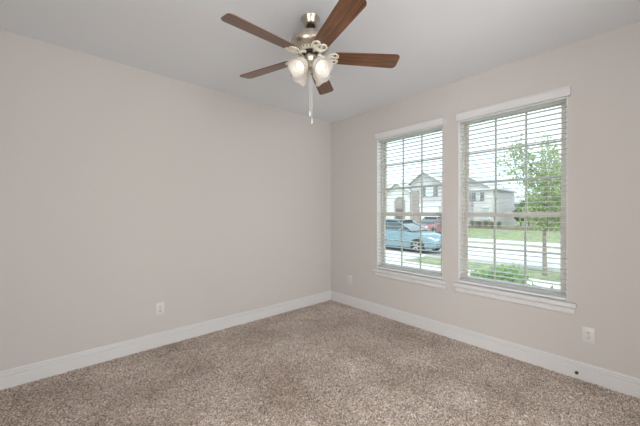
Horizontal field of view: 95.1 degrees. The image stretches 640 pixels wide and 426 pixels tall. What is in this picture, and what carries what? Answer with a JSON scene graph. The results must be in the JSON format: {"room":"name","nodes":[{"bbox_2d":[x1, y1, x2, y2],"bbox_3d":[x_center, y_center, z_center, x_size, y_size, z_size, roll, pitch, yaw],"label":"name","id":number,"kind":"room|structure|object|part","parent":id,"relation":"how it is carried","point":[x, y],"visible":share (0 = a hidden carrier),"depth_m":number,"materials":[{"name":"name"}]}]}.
{"room":"empty bedroom","nodes":[
{"label":"empty bedroom","id":0,"kind":"room"},
{"bbox_2d":[0,30,330,370],"bbox_3d":[-1.352,0.195,3.305,3.936,3.190,0.160,0,0,-42],"label":"wall","id":1,"kind":"structure","parent":0,"point":[125,190],"depth_m":2.82,"materials":[{"name":"grey paint"}]},
{"bbox_2d":[156,302,163,315],"bbox_3d":[-1.616,0.968,2.956,0.079,0.124,0.011,0,0,-42],"label":"wall outlet","id":2,"kind":"object","parent":1,"relation":"attached to","point":[159,306],"visible":1,"depth_m":2.95,"materials":[{"name":"white plastic"}]},
{"bbox_2d":[0,291,330,389],"bbox_3d":[-1.233,1.277,3.292,3.776,0.142,0.019,0,0,-42],"label":"baseboard","id":3,"kind":"structure","parent":1,"relation":"attached to","point":[9,378],"depth_m":2.82,"materials":[{"name":"white paint"}]},
{"bbox_2d":[0,300,639,425],"bbox_3d":[0.067,1.346,1.832,3.781,0.012,3.933,0,0,-42],"label":"floor","id":4,"kind":"structure","parent":0,"point":[328,363],"depth_m":2.29,"materials":[{"name":"carpet"}]},
{"bbox_2d":[0,0,639,122],"bbox_3d":[0.188,-1.490,0.628,5.516,0.180,6.208,0,0,-42],"label":"ceiling","id":5,"kind":"structure","parent":0,"point":[438,43],"depth_m":2.32,"materials":[{"name":"white paint"}]},
{"bbox_2d":[221,0,399,123],"bbox_3d":[-0.036,-1.019,2.124,1.235,0.762,1.253,0,0,0],"label":"ceiling fan","id":6,"kind":"object","parent":5,"relation":"hanging from","point":[310,43],"visible":1,"depth_m":2.03,"materials":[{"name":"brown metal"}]},
{"bbox_3d":[-0.371,-1.126,1.832,0.482,0.007,0.138,0,13,-42],"label":"fan blade","id":7,"kind":"part","parent":6,"relation":"part of","materials":[{"name":"brown wood"}]},
{"bbox_3d":[-0.423,-1.126,2.310,0.482,0.007,0.138,0,13,30],"label":"fan blade","id":8,"kind":"part","parent":6,"relation":"part of","materials":[{"name":"brown wood"}]},
{"bbox_3d":[-0.134,-1.030,2.041,0.140,0.148,0.114,0,43,45],"label":"lamp shade","id":9,"kind":"part","parent":6,"relation":"part of","materials":[{"name":"white glass"}]},
{"bbox_3d":[-0.134,-1.030,2.173,0.140,0.148,0.114,0,-43,-45],"label":"lamp shade","id":10,"kind":"part","parent":6,"relation":"part of","materials":[{"name":"white glass"}]},
{"bbox_3d":[-0.130,-1.036,2.045,0.057,0.057,0.073,0,43,45],"label":"light bulb","id":11,"kind":"part","parent":6,"relation":"part of","materials":[{"name":"white glass"}]},
{"bbox_2d":[298,43,322,55],"bbox_3d":[-0.068,-1.162,2.107,0.188,0.016,0.188,0,0,-42],"label":"motor housing","id":12,"kind":"object","parent":6,"relation":"attached to","point":[306,47],"depth_m":2.05,"materials":[{"name":"silver metal"}]},
{"bbox_3d":[-0.068,-1.313,2.107,0.068,0.070,0.068,0,0,0],"label":"down rod","id":13,"kind":"part","parent":6,"relation":"part of","materials":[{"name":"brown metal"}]},
{"bbox_3d":[-0.006,-1.036,2.045,0.057,0.057,0.073,0,43,-45],"label":"light bulb","id":14,"kind":"part","parent":6,"relation":"part of","materials":[{"name":"white glass"}]},
{"bbox_3d":[0.016,-1.126,2.507,0.138,0.007,0.482,-13,-3,11],"label":"fan blade","id":15,"kind":"part","parent":6,"relation":"part of","materials":[{"name":"brown wood"}]},
{"bbox_3d":[-0.002,-1.030,2.041,0.140,0.148,0.114,0,43,-45],"label":"lamp shade","id":16,"kind":"part","parent":6,"relation":"part of","materials":[{"name":"white glass"}]},
{"bbox_3d":[-0.002,-1.030,2.173,0.140,0.148,0.114,0,-43,45],"label":"lamp shade","id":17,"kind":"part","parent":6,"relation":"part of","materials":[{"name":"white glass"}]},
{"bbox_3d":[0.100,-1.126,1.734,0.138,0.007,0.482,14,-6,-24],"label":"fan blade","id":18,"kind":"part","parent":6,"relation":"part of","materials":[{"name":"brown wood"}]},
{"bbox_3d":[0.339,-1.126,2.151,0.482,0.007,0.138,0,-13,-6],"label":"fan blade","id":19,"kind":"part","parent":6,"relation":"part of","materials":[{"name":"brown wood"}]},
{"bbox_2d":[331,21,639,378],"bbox_3d":[1.497,0.195,3.185,0.160,3.190,4.128,0,0,-42],"label":"wall","id":20,"kind":"structure","parent":0,"point":[602,71],"depth_m":2.43,"materials":[{"name":"grey paint"}]},
{"bbox_2d":[348,275,351,283],"bbox_3d":[0.433,0.968,4.252,0.011,0.124,0.079,0,0,-42],"label":"wall outlet","id":21,"kind":"object","parent":20,"relation":"attached to","point":[349,276],"visible":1,"depth_m":4.25,"materials":[{"name":"white plastic"}]},
{"bbox_2d":[377,130,441,273],"bbox_3d":[1.112,-0.125,3.611,0.149,1.760,0.890,0,0,-42],"label":"window","id":22,"kind":"structure","parent":20,"relation":"in","point":[381,210],"depth_m":3.89,"materials":[{"name":"white plastic"}]},
{"bbox_3d":[1.139,-0.125,3.636,0.075,1.760,0.890,0,0,-42],"label":"frame","id":23,"kind":"part","parent":22,"relation":"part of","materials":[{"name":"white plastic"}]},
{"bbox_2d":[375,117,443,278],"bbox_3d":[1.070,-0.156,3.566,0.101,1.778,0.922,0,0,-42],"label":"window blind","id":24,"kind":"object","parent":22,"relation":"attached to","point":[434,125],"visible":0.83,"depth_m":3.52,"materials":[{"name":"white paint"}]},
{"bbox_3d":[1.082,0.724,3.585,0.055,0.019,0.874,0,0,-42],"label":"rail","id":25,"kind":"part","parent":24,"relation":"part of","materials":[{"name":"white plastic"}]},
{"bbox_3d":[1.295,-0.121,3.346,0.059,1.688,0.002,0,0,-42],"label":"ladder cord","id":26,"kind":"part","parent":24,"relation":"part of","materials":[{"name":"white fabric"}]},
{"bbox_3d":[1.127,0.354,3.625,0.028,0.718,0.830,0,0,-42],"label":"sash","id":27,"kind":"part","parent":22,"relation":"part of","materials":[{"name":"white plastic"}]},
{"bbox_3d":[1.152,-0.471,3.647,0.027,1.008,0.830,0,0,-42],"label":"sash","id":28,"kind":"part","parent":22,"relation":"part of","materials":[{"name":"white plastic"}]},
{"bbox_2d":[373,268,447,289],"bbox_3d":[1.075,0.788,3.564,0.126,0.102,0.988,0,0,-42],"label":"trim","id":29,"kind":"structure","parent":20,"relation":"attached to","point":[401,276],"depth_m":3.47,"materials":[{"name":"white paint"}]},
{"bbox_2d":[331,291,639,397],"bbox_3d":[1.436,1.277,3.120,0.019,0.142,3.791,0,0,-42],"label":"baseboard","id":30,"kind":"structure","parent":20,"relation":"attached to","point":[612,380],"depth_m":2.72,"materials":[{"name":"white paint"}]},
{"bbox_2d":[458,102,566,293],"bbox_3d":[1.819,-0.125,2.817,0.149,1.760,0.890,0,0,-42],"label":"window","id":31,"kind":"structure","parent":20,"relation":"in","point":[463,209],"depth_m":2.82,"materials":[{"name":"white plastic"}]},
{"bbox_2d":[456,85,570,299],"bbox_3d":[1.777,-0.156,2.772,0.101,1.778,0.922,0,0,-42],"label":"window blind","id":32,"kind":"object","parent":31,"relation":"attached to","point":[559,95],"visible":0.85,"depth_m":2.72,"materials":[{"name":"white paint"}]},
{"bbox_3d":[1.789,0.724,2.791,0.055,0.019,0.874,0,0,-42],"label":"rail","id":33,"kind":"part","parent":32,"relation":"part of","materials":[{"name":"white plastic"}]},
{"bbox_3d":[1.834,0.354,2.831,0.028,0.718,0.830,0,0,-42],"label":"sash","id":34,"kind":"part","parent":31,"relation":"part of","materials":[{"name":"white plastic"}]},
{"bbox_3d":[1.859,-0.471,2.853,0.027,1.008,0.830,0,0,-42],"label":"sash","id":35,"kind":"part","parent":31,"relation":"part of","materials":[{"name":"white plastic"}]},
{"bbox_2d":[453,282,576,314],"bbox_3d":[1.782,0.788,2.770,0.126,0.102,0.988,0,0,-42],"label":"trim","id":36,"kind":"structure","parent":20,"relation":"attached to","point":[546,303],"depth_m":2.67,"materials":[{"name":"white paint"}]},
{"bbox_2d":[582,326,594,343],"bbox_3d":[2.140,0.974,2.334,0.011,0.124,0.079,0,0,-42],"label":"wall outlet","id":37,"kind":"object","parent":20,"relation":"attached to","point":[588,334],"visible":1,"depth_m":2.33,"materials":[{"name":"white plastic"}]},
{"label":"outside","id":38,"kind":"structure","parent":0,"visible":0},
{"bbox_2d":[386,251,425,260],"bbox_3d":[-0.083,1.931,11.373,7.800,0.318,4.900,0,0,-42],"label":"driveway","id":39,"kind":"structure","parent":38,"point":[389,255],"depth_m":11.91,"materials":[{"name":"concrete"}]},
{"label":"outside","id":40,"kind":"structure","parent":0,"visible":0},
{"bbox_3d":[11.722,1.941,27.439,18.000,0.298,2.600,0,0,-42],"label":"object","id":41,"kind":"object","parent":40,"visible":0},
{"bbox_2d":[418,217,440,231],"bbox_3d":[9.927,1.052,25.841,4.513,1.473,2.160,0,0,-42],"label":"car","id":42,"kind":"object","parent":41,"relation":"on","point":[429,220],"visible":0.38,"depth_m":24.93,"materials":[{"name":"red paint"}]},
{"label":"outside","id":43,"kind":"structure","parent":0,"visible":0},
{"bbox_2d":[405,225,559,282],"bbox_3d":[25.696,1.940,56.346,106.684,0.300,170.000,0,0,-42],"label":"lawn","id":44,"kind":"structure","parent":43,"point":[478,233],"depth_m":20.53,"materials":[{"name":"green plant"}]},
{"bbox_2d":[386,169,441,222],"bbox_3d":[11.625,-1.490,36.526,6.738,6.560,10.696,0,0,-42],"label":"house","id":45,"kind":"structure","parent":44,"relation":"on","point":[415,202],"depth_m":32.91,"materials":[{"name":"brick"}]},
{"bbox_3d":[9.424,0.540,34.698,0.060,2.200,0.900,0,0,-42],"label":"door","id":46,"kind":"part","parent":45,"relation":"part of","materials":[{"name":"white"}]},
{"bbox_2d":[386,250,559,271],"bbox_3d":[-8.164,1.905,26.203,0.150,0.370,170.000,0,0,-42],"label":"kerb","id":47,"kind":"object","parent":44,"relation":"on","point":[476,261],"depth_m":10.30,"materials":[{"name":"concrete"}]},
{"bbox_2d":[469,267,496,277],"bbox_3d":[3.126,1.433,5.525,0.767,0.805,0.779,0,0,14],"label":"shrub","id":48,"kind":"object","parent":44,"relation":"on","point":[480,271],"visible":0.06,"depth_m":5.55,"materials":[{"name":"green plant"}]},
{"bbox_2d":[468,175,516,226],"bbox_3d":[22.049,-1.665,40.916,8.650,6.910,7.203,0,0,-42],"label":"house","id":49,"kind":"structure","parent":44,"relation":"on","point":[473,208],"depth_m":37.30,"materials":[{"name":"grey"}]},
{"bbox_2d":[472,193,475,200],"bbox_3d":[19.674,-2.060,37.377,0.085,1.000,0.430,0,0,-42],"label":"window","id":50,"kind":"structure","parent":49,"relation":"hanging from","point":[473,194],"depth_m":37.30,"materials":[{"name":"white glass"}]},
{"bbox_2d":[479,262,537,285],"bbox_3d":[2.841,1.283,4.454,0.854,1.060,0.940,0,0,-42],"label":"shrub","id":51,"kind":"object","parent":44,"relation":"on","point":[502,265],"visible":0.19,"depth_m":4.41,"materials":[{"name":"green plant"}]},
{"bbox_2d":[468,242,559,249],"bbox_3d":[-3.123,1.905,30.691,0.150,0.370,170.000,0,0,-42],"label":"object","id":52,"kind":"structure","parent":44,"relation":"on","point":[468,242],"depth_m":15.55,"materials":[{"name":"concrete"}]},
{"bbox_2d":[468,226,559,230],"bbox_3d":[20.516,1.915,34.330,3.300,0.350,16.000,0,0,-42],"label":"planting bed","id":53,"kind":"object","parent":44,"relation":"on","point":[468,226],"visible":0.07,"depth_m":32.84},
{"bbox_2d":[518,198,537,228],"bbox_3d":[22.910,-0.099,32.126,2.050,3.784,2.218,0,0,19],"label":"tree","id":54,"kind":"object","parent":53,"relation":"on","point":[529,200],"visible":0.13,"depth_m":32.02,"materials":[{"name":"green plant"}]},
{"bbox_2d":[512,206,527,225],"bbox_3d":[25.686,0.410,37.293,2.329,2.766,2.159,0,0,-42],"label":"tree","id":55,"kind":"object","parent":44,"relation":"on","point":[517,208],"visible":0.13,"depth_m":37.25,"materials":[{"name":"green plant"}]},
{"bbox_2d":[497,133,560,275],"bbox_3d":[6.432,-0.266,8.417,2.160,4.114,2.378,0,0,-42],"label":"tree","id":56,"kind":"object","parent":44,"relation":"on","point":[543,222],"visible":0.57,"depth_m":8.31,"materials":[{"name":"green plant"}]},
{"bbox_2d":[514,194,557,225],"bbox_3d":[34.482,-0.515,42.479,8.761,4.610,12.400,0,0,-42],"label":"house","id":57,"kind":"structure","parent":44,"relation":"on","point":[515,196],"depth_m":42.97,"materials":[{"name":"brick"}]},
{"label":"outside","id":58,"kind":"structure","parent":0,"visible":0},
{"bbox_2d":[386,258,559,288],"bbox_3d":[-10.050,1.930,24.524,1.400,0.320,130.000,0,0,-42],"label":"sidewalk","id":59,"kind":"structure","parent":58,"point":[390,262],"depth_m":9.33,"materials":[{"name":"concrete"}]},
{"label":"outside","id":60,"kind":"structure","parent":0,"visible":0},
{"bbox_2d":[468,238,559,246],"bbox_3d":[-1.237,1.930,32.370,2.000,0.320,130.000,0,0,-42],"label":"sidewalk opposite","id":61,"kind":"structure","parent":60,"point":[469,239],"depth_m":17.55,"materials":[{"name":"concrete"}]},
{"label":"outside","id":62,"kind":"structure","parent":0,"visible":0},
{"bbox_2d":[386,243,559,268],"bbox_3d":[-5.643,1.933,28.447,6.600,0.315,170.000,0,0,-42],"label":"street","id":63,"kind":"structure","parent":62,"point":[473,252],"depth_m":12.51,"materials":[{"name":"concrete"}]},
{"bbox_2d":[386,219,440,252],"bbox_3d":[3.953,1.037,14.359,2.160,1.473,4.513,0,0,-42],"label":"car","id":64,"kind":"object","parent":63,"relation":"on","point":[408,223],"visible":0.39,"depth_m":13.37,"materials":[{"name":"blue paint"}]}
]}

